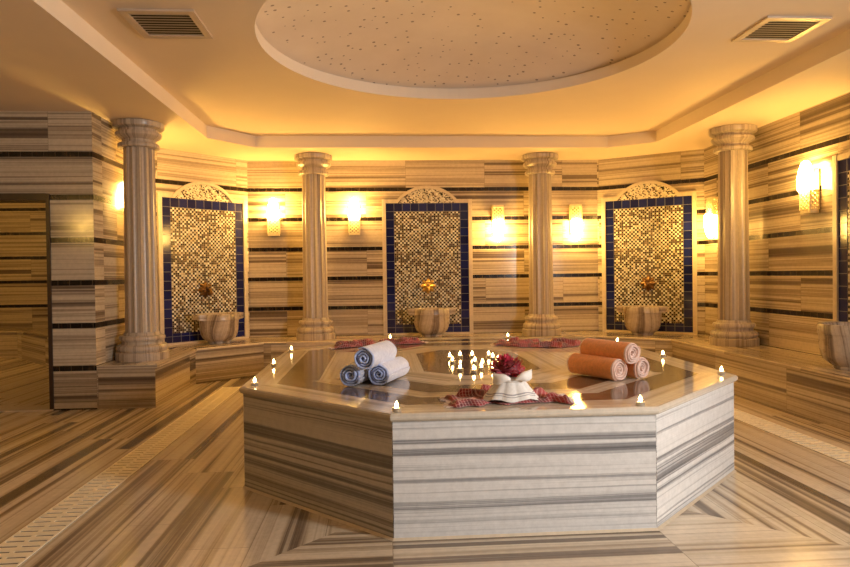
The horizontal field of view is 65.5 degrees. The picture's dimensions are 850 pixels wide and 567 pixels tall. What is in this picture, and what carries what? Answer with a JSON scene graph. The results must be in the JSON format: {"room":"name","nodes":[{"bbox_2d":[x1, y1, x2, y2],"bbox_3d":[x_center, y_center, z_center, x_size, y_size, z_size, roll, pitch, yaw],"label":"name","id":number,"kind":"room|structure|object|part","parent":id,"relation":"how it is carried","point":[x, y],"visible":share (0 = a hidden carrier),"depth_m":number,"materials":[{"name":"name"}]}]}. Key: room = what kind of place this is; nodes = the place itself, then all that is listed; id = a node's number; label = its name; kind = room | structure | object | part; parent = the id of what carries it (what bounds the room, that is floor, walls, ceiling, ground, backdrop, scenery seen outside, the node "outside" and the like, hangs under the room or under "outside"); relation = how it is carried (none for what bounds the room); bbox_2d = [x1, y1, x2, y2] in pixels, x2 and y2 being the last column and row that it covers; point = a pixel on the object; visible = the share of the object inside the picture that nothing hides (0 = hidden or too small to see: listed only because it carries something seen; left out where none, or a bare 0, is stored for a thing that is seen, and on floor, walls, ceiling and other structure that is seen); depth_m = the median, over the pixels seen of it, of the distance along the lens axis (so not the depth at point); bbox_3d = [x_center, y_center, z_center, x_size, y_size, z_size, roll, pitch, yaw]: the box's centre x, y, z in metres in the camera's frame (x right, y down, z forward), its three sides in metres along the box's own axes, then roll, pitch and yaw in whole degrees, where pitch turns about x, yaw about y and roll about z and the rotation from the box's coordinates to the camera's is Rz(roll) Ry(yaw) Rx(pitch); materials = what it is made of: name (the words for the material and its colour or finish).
{"room":"spa","nodes":[
{"label":"spa","id":0,"kind":"room"},
{"bbox_2d":[0,203,47,327],"bbox_3d":[-5.354,-0.239,10.458,3.920,2.640,0.150,-1,1,-4],"label":"wall","id":1,"kind":"structure","parent":0,"point":[23,258],"depth_m":10.32,"materials":[{"name":"stone"}]},
{"bbox_2d":[101,117,156,362],"bbox_3d":[-3.032,-0.220,6.731,0.120,2.640,1.441,-1,1,-4],"label":"wall","id":2,"kind":"structure","parent":0,"point":[112,157],"depth_m":6.22,"materials":[{"name":"stone"}]},
{"bbox_2d":[155,148,249,337],"bbox_3d":[-2.682,-0.241,7.955,0.150,2.640,1.201,0,1,41],"label":"wall","id":3,"kind":"structure","parent":0,"point":[174,169],"depth_m":7.86,"materials":[{"name":"stone"}]},
{"bbox_2d":[156,181,248,344],"bbox_3d":[-2.623,-0.259,7.880,0.036,1.908,1.158,0,1,41],"label":"panel","id":4,"kind":"object","parent":3,"relation":"attached to","point":[197,245],"visible":0.95,"depth_m":7.82,"materials":[{"name":"stone"}]},
{"bbox_2d":[198,281,212,297],"bbox_3d":[-2.565,0.074,7.838,0.155,0.206,0.206,0,1,41],"label":"tap","id":5,"kind":"object","parent":4,"relation":"attached to","point":[205,289],"visible":1,"depth_m":7.84,"materials":[{"name":"brown metal"}]},
{"bbox_3d":[-2.612,0.684,7.893,0.033,0.022,1.062,0,1,41],"label":"sill","id":6,"kind":"part","parent":4,"relation":"part of","materials":[{"name":"stone"}]},
{"bbox_2d":[247,160,598,336],"bbox_3d":[0.013,-0.284,8.582,4.507,2.640,0.150,-1,1,-4],"label":"wall","id":7,"kind":"structure","parent":0,"point":[354,262],"depth_m":8.47,"materials":[{"name":"stone"}]},
{"bbox_2d":[267,198,279,235],"bbox_3d":[-1.905,-0.836,8.292,0.152,0.472,0.157,-1,1,-4],"label":"wall sconce","id":8,"kind":"object","parent":7,"relation":"attached to","point":[273,210],"visible":1,"depth_m":8.27,"materials":[{"name":"beige glass"}]},
{"bbox_3d":[-1.905,-0.931,8.282,0.148,0.282,0.141,-1,1,-4],"label":"lit globe","id":9,"kind":"part","parent":8,"relation":"part of","materials":[{"name":"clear glass"}]},
{"bbox_3d":[-1.905,-0.717,8.319,0.152,0.180,0.095,-1,1,-4],"label":"lamp shade","id":10,"kind":"part","parent":8,"relation":"part of","materials":[{"name":"yellow glass"}]},
{"bbox_3d":[-1.909,-0.796,8.365,0.140,0.390,0.011,-1,1,-4],"label":"plate","id":11,"kind":"part","parent":8,"relation":"part of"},
{"bbox_2d":[348,198,359,234],"bbox_3d":[-0.897,-0.850,8.359,0.152,0.472,0.157,-1,1,-4],"label":"wall sconce","id":12,"kind":"object","parent":7,"relation":"attached to","point":[354,207],"visible":1,"depth_m":8.33,"materials":[{"name":"beige glass"}]},
{"bbox_3d":[-0.897,-0.945,8.350,0.148,0.282,0.141,-1,1,-4],"label":"lit globe","id":13,"kind":"part","parent":12,"relation":"part of","materials":[{"name":"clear glass"}]},
{"bbox_3d":[-0.897,-0.731,8.387,0.152,0.180,0.095,-1,1,-4],"label":"lamp shade","id":14,"kind":"part","parent":12,"relation":"part of","materials":[{"name":"yellow glass"}]},
{"bbox_3d":[-0.901,-0.810,8.433,0.140,0.390,0.011,-1,1,-4],"label":"plate","id":15,"kind":"part","parent":12,"relation":"part of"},
{"bbox_2d":[382,186,473,334],"bbox_3d":[0.035,-0.301,8.490,1.158,1.908,0.035,-1,1,-4],"label":"panel","id":16,"kind":"object","parent":7,"relation":"attached to","point":[432,240],"visible":1,"depth_m":8.49,"materials":[{"name":"stone"}]},
{"bbox_2d":[420,278,435,293],"bbox_3d":[0.044,0.033,8.423,0.206,0.206,0.155,-1,1,-4],"label":"tap","id":17,"kind":"object","parent":16,"relation":"attached to","point":[427,285],"visible":1,"depth_m":8.47,"materials":[{"name":"gold metal"}]},
{"bbox_3d":[0.047,0.641,8.503,1.062,0.022,0.033,-1,1,-4],"label":"sill","id":18,"kind":"part","parent":16,"relation":"part of","materials":[{"name":"stone"}]},
{"bbox_2d":[491,205,503,241],"bbox_3d":[0.940,-0.774,8.483,0.152,0.472,0.157,-1,1,-4],"label":"wall sconce","id":19,"kind":"object","parent":7,"relation":"attached to","point":[497,211],"visible":1,"depth_m":8.46,"materials":[{"name":"beige glass"}]},
{"bbox_3d":[0.935,-0.816,8.556,0.140,0.390,0.011,-1,1,-4],"label":"plate","id":20,"kind":"part","parent":19,"relation":"part of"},
{"bbox_3d":[0.937,-0.894,8.508,0.152,0.180,0.095,-1,1,-4],"label":"lamp shade","id":21,"kind":"part","parent":19,"relation":"part of","materials":[{"name":"yellow glass"}]},
{"bbox_3d":[0.942,-0.679,8.476,0.148,0.282,0.141,-1,1,-4],"label":"lit globe","id":22,"kind":"part","parent":19,"relation":"part of","materials":[{"name":"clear glass"}]},
{"bbox_2d":[569,204,581,240],"bbox_3d":[1.958,-0.788,8.552,0.152,0.472,0.157,-1,1,-4],"label":"wall sconce","id":23,"kind":"object","parent":7,"relation":"attached to","point":[575,210],"visible":1,"depth_m":8.53,"materials":[{"name":"beige glass"}]},
{"bbox_3d":[1.952,-0.830,8.624,0.140,0.390,0.011,-1,1,-4],"label":"plate","id":24,"kind":"part","parent":23,"relation":"part of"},
{"bbox_3d":[1.954,-0.908,8.576,0.152,0.180,0.095,-1,1,-4],"label":"lamp shade","id":25,"kind":"part","parent":23,"relation":"part of","materials":[{"name":"glass"}]},
{"bbox_3d":[1.960,-0.693,8.544,0.148,0.282,0.141,-1,1,-4],"label":"lit globe","id":26,"kind":"part","parent":23,"relation":"part of","materials":[{"name":"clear glass"}]},
{"bbox_2d":[0,358,849,566],"bbox_3d":[-0.729,1.158,4.626,12.730,0.120,12.500,-1,1,-4],"label":"floor","id":27,"kind":"structure","parent":0,"point":[785,503],"depth_m":3.23,"materials":[{"name":"stone"}]},
{"bbox_2d":[0,328,48,366],"bbox_3d":[-5.145,0.896,9.160,4.717,0.400,1.424,0,1,33],"label":"bench","id":28,"kind":"object","parent":27,"relation":"on","point":[28,344],"visible":0.36,"depth_m":9.53,"materials":[{"name":"stone"}]},
{"bbox_3d":[-5.147,0.711,9.158,4.717,0.030,1.424,0,1,33],"label":"seat","id":29,"kind":"part","parent":28,"relation":"part of","materials":[{"name":"stone"}]},
{"bbox_2d":[0,405,53,411],"bbox_3d":[-3.902,1.117,5.856,1.265,0.012,0.220,-1,1,-4],"label":"trim","id":30,"kind":"structure","parent":27,"relation":"on","point":[29,407],"depth_m":5.84,"materials":[{"name":"stone"}]},
{"bbox_2d":[48,111,105,409],"bbox_3d":[-3.103,-0.208,5.904,0.372,2.640,0.200,-1,1,-4],"label":"wall pier","id":31,"kind":"object","parent":27,"relation":"on","point":[74,138],"visible":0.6,"depth_m":5.81,"materials":[{"name":"stone"}]},
{"bbox_2d":[0,111,48,193],"bbox_3d":[-3.932,-1.146,5.836,1.265,0.740,0.200,-1,1,-4],"label":"lintel","id":32,"kind":"object","parent":31,"relation":"attached to","point":[24,160],"visible":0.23,"depth_m":5.77,"materials":[{"name":"stone"}]},
{"bbox_2d":[0,193,53,408],"bbox_3d":[-3.913,0.165,5.853,1.269,1.892,0.222,-1,1,-4],"label":"door frame","id":33,"kind":"structure","parent":32,"relation":"attached to","point":[11,197],"depth_m":5.78,"materials":[{"name":"brown wood"}]},
{"bbox_2d":[0,387,239,566],"bbox_3d":[-1.834,1.115,4.201,0.196,0.006,5.400,-1,1,-4],"label":"floor drain","id":34,"kind":"object","parent":27,"relation":"on","point":[27,541],"visible":0.99,"depth_m":3.56,"materials":[{"name":"stone"}]},
{"bbox_2d":[97,331,849,431],"bbox_3d":[0.393,0.891,4.692,6.407,0.384,7.688,-1,1,-4],"label":"bench","id":35,"kind":"object","parent":27,"relation":"on","point":[806,385],"visible":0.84,"depth_m":6.09,"materials":[{"name":"beige stone"}]},
{"bbox_2d":[112,118,169,361],"bbox_3d":[-2.703,-0.399,6.279,0.476,2.233,0.476,-1,1,-38],"label":"marble column","id":36,"kind":"structure","parent":35,"relation":"on","point":[142,339],"depth_m":6.15,"materials":[{"name":"beige stone"}]},
{"bbox_2d":[193,312,243,343],"bbox_3d":[-2.402,0.522,7.706,0.541,0.346,0.461,-1,1,-11],"label":"basin","id":37,"kind":"object","parent":35,"relation":"on","point":[219,327],"visible":1,"depth_m":7.53,"materials":[{"name":"beige stone"}]},
{"bbox_2d":[294,153,335,340],"bbox_3d":[-1.348,-0.441,8.073,0.476,2.233,0.476,-1,1,-4],"label":"marble column","id":38,"kind":"structure","parent":35,"relation":"on","point":[315,323],"depth_m":7.95,"materials":[{"name":"beige stone"}]},
{"bbox_2d":[407,307,455,336],"bbox_3d":[0.084,0.482,8.223,0.541,0.346,0.461,-1,1,-42],"label":"basin","id":39,"kind":"object","parent":35,"relation":"on","point":[432,321],"visible":1,"depth_m":8.05,"materials":[{"name":"beige stone"}]},
{"bbox_3d":[0.390,0.713,4.690,6.407,0.030,7.688,-1,1,-4],"label":"seat","id":40,"kind":"part","parent":35,"relation":"part of","materials":[{"name":"stone"}]},
{"bbox_2d":[521,152,560,335],"bbox_3d":[1.445,-0.479,8.260,0.476,2.233,0.476,0,1,23],"label":"marble column","id":41,"kind":"structure","parent":35,"relation":"on","point":[541,319],"depth_m":8.13,"materials":[{"name":"beige stone"}]},
{"bbox_2d":[617,305,668,334],"bbox_3d":[2.660,0.451,8.074,0.538,0.346,0.464,-1,1,-6],"label":"basin","id":42,"kind":"object","parent":35,"relation":"on","point":[638,319],"visible":1,"depth_m":7.90,"materials":[{"name":"beige stone"}]},
{"bbox_2d":[708,124,759,346],"bbox_3d":[3.194,-0.483,6.844,0.476,2.233,0.476,0,1,44],"label":"marble column","id":43,"kind":"structure","parent":35,"relation":"on","point":[734,327],"depth_m":6.72,"materials":[{"name":"beige stone"}]},
{"bbox_2d":[817,321,849,370],"bbox_3d":[3.278,0.483,5.075,0.461,0.346,0.540,0,1,34],"label":"basin","id":44,"kind":"object","parent":35,"relation":"on","point":[833,336],"visible":1,"depth_m":4.99,"materials":[{"name":"beige stone"}]},
{"bbox_2d":[239,336,737,540],"bbox_3d":[0.333,0.808,4.575,2.807,0.552,3.398,-1,1,-4],"label":"platform","id":45,"kind":"object","parent":27,"relation":"on","point":[316,443],"visible":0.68,"depth_m":2.98,"materials":[{"name":"beige stone"}]},
{"bbox_2d":[251,377,257,385],"bbox_3d":[-0.938,0.537,3.637,0.040,0.047,0.040,-1,1,-17],"label":"tealight candle","id":46,"kind":"object","parent":45,"relation":"on","point":[254,383],"visible":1,"depth_m":3.63,"materials":[{"name":"beige wax"}]},
{"bbox_3d":[-0.559,0.853,3.237,0.805,0.515,0.805,-1,1,-4],"label":"panel","id":47,"kind":"part","parent":45,"relation":"part of","materials":[{"name":"stone"}]},
{"bbox_2d":[340,363,368,385],"bbox_3d":[-0.358,0.492,3.710,0.124,0.114,0.352,-1,1,17],"label":"rolled towel","id":48,"kind":"object","parent":45,"relation":"on","point":[350,375],"visible":0.48,"depth_m":3.56,"materials":[{"name":"fabric"}]},
{"bbox_2d":[329,337,427,348],"bbox_3d":[-0.395,0.498,5.657,0.922,0.056,0.228,-1,1,-27],"label":"plaid cloth","id":49,"kind":"object","parent":45,"relation":"on","point":[403,340],"visible":0.87,"depth_m":5.61,"materials":[{"name":"red fabric"}]},
{"bbox_2d":[368,356,409,384],"bbox_3d":[-0.200,0.490,3.744,0.129,0.113,0.372,-1,1,17],"label":"rolled towel","id":50,"kind":"object","parent":45,"relation":"on","point":[385,372],"visible":0.99,"depth_m":3.61,"materials":[{"name":"white fabric"}]},
{"bbox_2d":[354,340,396,369],"bbox_3d":[-0.268,0.393,3.667,0.120,0.119,0.382,-1,1,17],"label":"rolled towel","id":51,"kind":"object","parent":50,"relation":"on","point":[370,356],"visible":1,"depth_m":3.53,"materials":[{"name":"white fabric"}]},
{"bbox_2d":[392,401,400,411],"bbox_3d":[-0.124,0.536,2.890,0.040,0.047,0.040,-1,1,-4],"label":"tealight candle","id":52,"kind":"object","parent":45,"relation":"on","point":[396,408],"visible":1,"depth_m":2.88,"materials":[{"name":"wax"}]},
{"bbox_2d":[392,407,400,411],"bbox_3d":[-0.124,0.551,2.890,0.040,0.017,0.040,-1,1,-4],"label":"cup","id":53,"kind":"object","parent":52,"relation":"on","point":[395,409],"depth_m":2.88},
{"bbox_2d":[471,365,476,372],"bbox_3d":[0.296,0.516,4.011,0.040,0.047,0.040,0,1,30],"label":"tealight candle","id":54,"kind":"object","parent":45,"relation":"on","point":[473,370],"visible":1,"depth_m":4.00,"materials":[{"name":"beige wax"}]},
{"bbox_2d":[438,384,580,407],"bbox_3d":[0.383,0.521,3.159,0.635,0.056,0.402,-1,1,-5],"label":"plaid cloth","id":55,"kind":"object","parent":45,"relation":"on","point":[464,397],"visible":0.66,"depth_m":3.05,"materials":[{"name":"red fabric"}]},
{"bbox_2d":[483,369,537,402],"bbox_3d":[0.396,0.465,3.052,0.268,0.149,0.146,-1,1,-4],"label":"napkin","id":56,"kind":"object","parent":55,"relation":"on","point":[511,389],"visible":0.99,"depth_m":3.01,"materials":[{"name":"fabric"}]},
{"bbox_2d":[490,353,524,376],"bbox_3d":[0.383,0.379,3.067,0.168,0.113,0.168,-1,1,-4],"label":"flower","id":57,"kind":"object","parent":56,"relation":"on","point":[507,365],"visible":0.98,"depth_m":3.03,"materials":[{"name":"red plant"}]},
{"bbox_3d":[0.445,0.844,2.910,1.168,0.515,0.020,-1,1,-4],"label":"panel","id":58,"kind":"part","parent":45,"relation":"part of","materials":[{"name":"stone"}]},
{"bbox_2d":[490,337,580,347],"bbox_3d":[0.942,0.481,5.501,0.799,0.059,0.433,-1,1,10],"label":"plaid cloth","id":59,"kind":"object","parent":45,"relation":"on","point":[513,341],"visible":0.97,"depth_m":5.39,"materials":[{"name":"red fabric"}]},
{"bbox_2d":[567,353,626,380],"bbox_3d":[0.976,0.471,3.771,0.118,0.119,0.372,-1,1,-30],"label":"rolled towel","id":60,"kind":"object","parent":45,"relation":"on","point":[609,368],"visible":1,"depth_m":3.70,"materials":[{"name":"orange fabric"}]},
{"bbox_2d":[579,338,639,363],"bbox_3d":[1.052,0.382,3.771,0.121,0.116,0.372,-1,1,-30],"label":"rolled towel","id":61,"kind":"object","parent":60,"relation":"on","point":[629,352],"visible":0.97,"depth_m":3.69,"materials":[{"name":"orange fabric"}]},
{"bbox_2d":[626,356,648,378],"bbox_3d":[1.125,0.469,3.836,0.117,0.122,0.372,-1,1,-30],"label":"rolled towel","id":62,"kind":"object","parent":45,"relation":"on","point":[640,369],"visible":0.43,"depth_m":3.68,"materials":[{"name":"orange fabric"}]},
{"bbox_2d":[636,395,644,405],"bbox_3d":[0.962,0.521,2.953,0.040,0.047,0.040,-1,1,-25],"label":"tealight candle","id":63,"kind":"object","parent":45,"relation":"on","point":[640,402],"visible":1,"depth_m":2.94,"materials":[{"name":"beige wax"}]},
{"bbox_2d":[636,401,644,405],"bbox_3d":[0.963,0.536,2.953,0.040,0.017,0.040,-1,1,-25],"label":"cup","id":64,"kind":"object","parent":63,"relation":"on","point":[638,403],"depth_m":2.94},
{"bbox_3d":[1.394,0.826,3.370,0.020,0.515,1.125,0,1,41],"label":"panel","id":65,"kind":"part","parent":45,"relation":"part of","materials":[{"name":"stone"}]},
{"bbox_2d":[718,366,724,374],"bbox_3d":[1.714,0.500,3.820,0.040,0.047,0.040,0,1,34],"label":"tealight candle","id":66,"kind":"object","parent":45,"relation":"on","point":[721,371],"visible":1,"depth_m":3.81,"materials":[{"name":"beige wax"}]},
{"bbox_2d":[734,408,849,464],"bbox_3d":[2.549,1.055,4.444,0.196,0.006,5.300,-1,1,-4],"label":"floor drain","id":67,"kind":"object","parent":27,"relation":"on","point":[842,455],"visible":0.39,"depth_m":4.51,"materials":[{"name":"stone"}]},
{"bbox_2d":[0,0,849,160],"bbox_3d":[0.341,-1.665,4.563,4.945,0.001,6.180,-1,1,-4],"label":"ceiling","id":68,"kind":"structure","parent":0,"point":[228,81],"depth_m":5.54,"materials":[{"name":"paint"}]},
{"bbox_2d":[117,8,212,38],"bbox_3d":[-1.616,-1.627,4.151,0.445,0.013,0.460,-1,1,-4],"label":"ceiling vent","id":69,"kind":"object","parent":68,"relation":"in","point":[150,23],"visible":1,"depth_m":4.14,"materials":[{"name":"metal"}]},
{"bbox_2d":[33,0,849,147],"bbox_3d":[0.342,-1.600,4.564,4.945,0.130,6.180,-1,1,-4],"label":"trim","id":70,"kind":"structure","parent":68,"relation":"attached to","point":[58,9],"depth_m":6.91,"materials":[{"name":"paint"}]},
{"bbox_2d":[731,16,831,42],"bbox_3d":[2.352,-1.681,4.382,0.425,0.013,0.430,-1,1,-4],"label":"ceiling vent","id":71,"kind":"object","parent":68,"relation":"in","point":[775,29],"visible":1,"depth_m":4.36,"materials":[{"name":"metal"}]},
{"bbox_2d":[255,0,690,88],"bbox_3d":[0.300,-1.885,4.587,3.042,0.240,3.042,-1,1,-4],"label":"ceiling","id":72,"kind":"structure","parent":0,"point":[445,44],"depth_m":5.09,"materials":[{"name":"paint"}]},
{"bbox_2d":[255,4,691,98],"bbox_3d":[0.302,-1.720,4.590,2.980,0.110,2.980,-1,1,-4],"label":"trim","id":73,"kind":"structure","parent":72,"relation":"attached to","point":[528,88],"depth_m":5.66,"materials":[{"name":"paint"}]},
{"bbox_2d":[597,149,704,334],"bbox_3d":[2.859,-0.318,8.373,1.307,2.640,0.150,0,1,32],"label":"wall","id":74,"kind":"structure","parent":0,"point":[683,171],"depth_m":8.19,"materials":[{"name":"stone"}]},
{"bbox_2d":[601,181,697,333],"bbox_3d":[2.799,-0.335,8.300,1.158,1.908,0.035,0,1,32],"label":"panel","id":75,"kind":"object","parent":74,"relation":"attached to","point":[641,239],"visible":0.99,"depth_m":8.28,"materials":[{"name":"stone"}]},
{"bbox_2d":[640,275,655,290],"bbox_3d":[2.765,0.000,8.245,0.206,0.206,0.155,0,1,32],"label":"tap","id":76,"kind":"object","parent":75,"relation":"attached to","point":[647,283],"visible":1,"depth_m":8.27,"materials":[{"name":"brown metal"}]},
{"bbox_3d":[2.811,0.608,8.314,1.062,0.022,0.033,0,1,32],"label":"sill","id":77,"kind":"part","parent":75,"relation":"part of","materials":[{"name":"stone"}]},
{"bbox_2d":[704,92,849,355],"bbox_3d":[3.749,-0.265,3.467,0.150,2.640,9.222,-1,1,-4],"label":"wall","id":78,"kind":"structure","parent":0,"point":[791,252],"depth_m":6.33,"materials":[{"name":"stone"}]},
{"bbox_2d":[704,197,717,237],"bbox_3d":[3.308,-0.758,7.640,0.157,0.472,0.152,-1,1,-4],"label":"wall sconce","id":79,"kind":"object","parent":78,"relation":"attached to","point":[711,216],"visible":0.91,"depth_m":7.59,"materials":[{"name":"beige glass"}]},
{"bbox_3d":[3.300,-0.663,7.640,0.141,0.282,0.148,-1,1,-4],"label":"lit globe","id":80,"kind":"part","parent":79,"relation":"part of","materials":[{"name":"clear glass"}]},
{"bbox_3d":[3.332,-0.879,7.640,0.095,0.180,0.152,-1,1,-4],"label":"lamp shade","id":81,"kind":"part","parent":79,"relation":"part of","materials":[{"name":"yellow glass"}]},
{"bbox_3d":[3.380,-0.800,7.644,0.011,0.390,0.140,-1,1,-4],"label":"plate","id":82,"kind":"part","parent":79,"relation":"part of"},
{"bbox_2d":[797,161,819,213],"bbox_3d":[3.421,-0.864,5.922,0.157,0.472,0.152,-1,1,-4],"label":"wall sconce","id":83,"kind":"object","parent":78,"relation":"attached to","point":[808,179],"visible":1,"depth_m":5.87,"materials":[{"name":"beige glass"}]},
{"bbox_3d":[3.412,-0.959,5.920,0.141,0.282,0.148,-1,1,-4],"label":"lit globe","id":84,"kind":"part","parent":83,"relation":"part of","materials":[{"name":"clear glass"}]},
{"bbox_3d":[3.449,-0.745,5.925,0.095,0.180,0.152,-1,1,-4],"label":"lamp shade","id":85,"kind":"part","parent":83,"relation":"part of","materials":[{"name":"yellow glass"}]},
{"bbox_3d":[3.494,-0.824,5.927,0.011,0.390,0.140,-1,1,-4],"label":"plate","id":86,"kind":"part","parent":83,"relation":"part of","materials":[{"name":"glass"}]},
{"bbox_2d":[832,149,849,321],"bbox_3d":[3.546,-0.302,5.083,0.035,1.908,1.158,-1,1,-4],"label":"panel","id":87,"kind":"object","parent":78,"relation":"attached to","point":[841,162],"visible":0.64,"depth_m":5.58,"materials":[{"name":"stone"}]}
]}

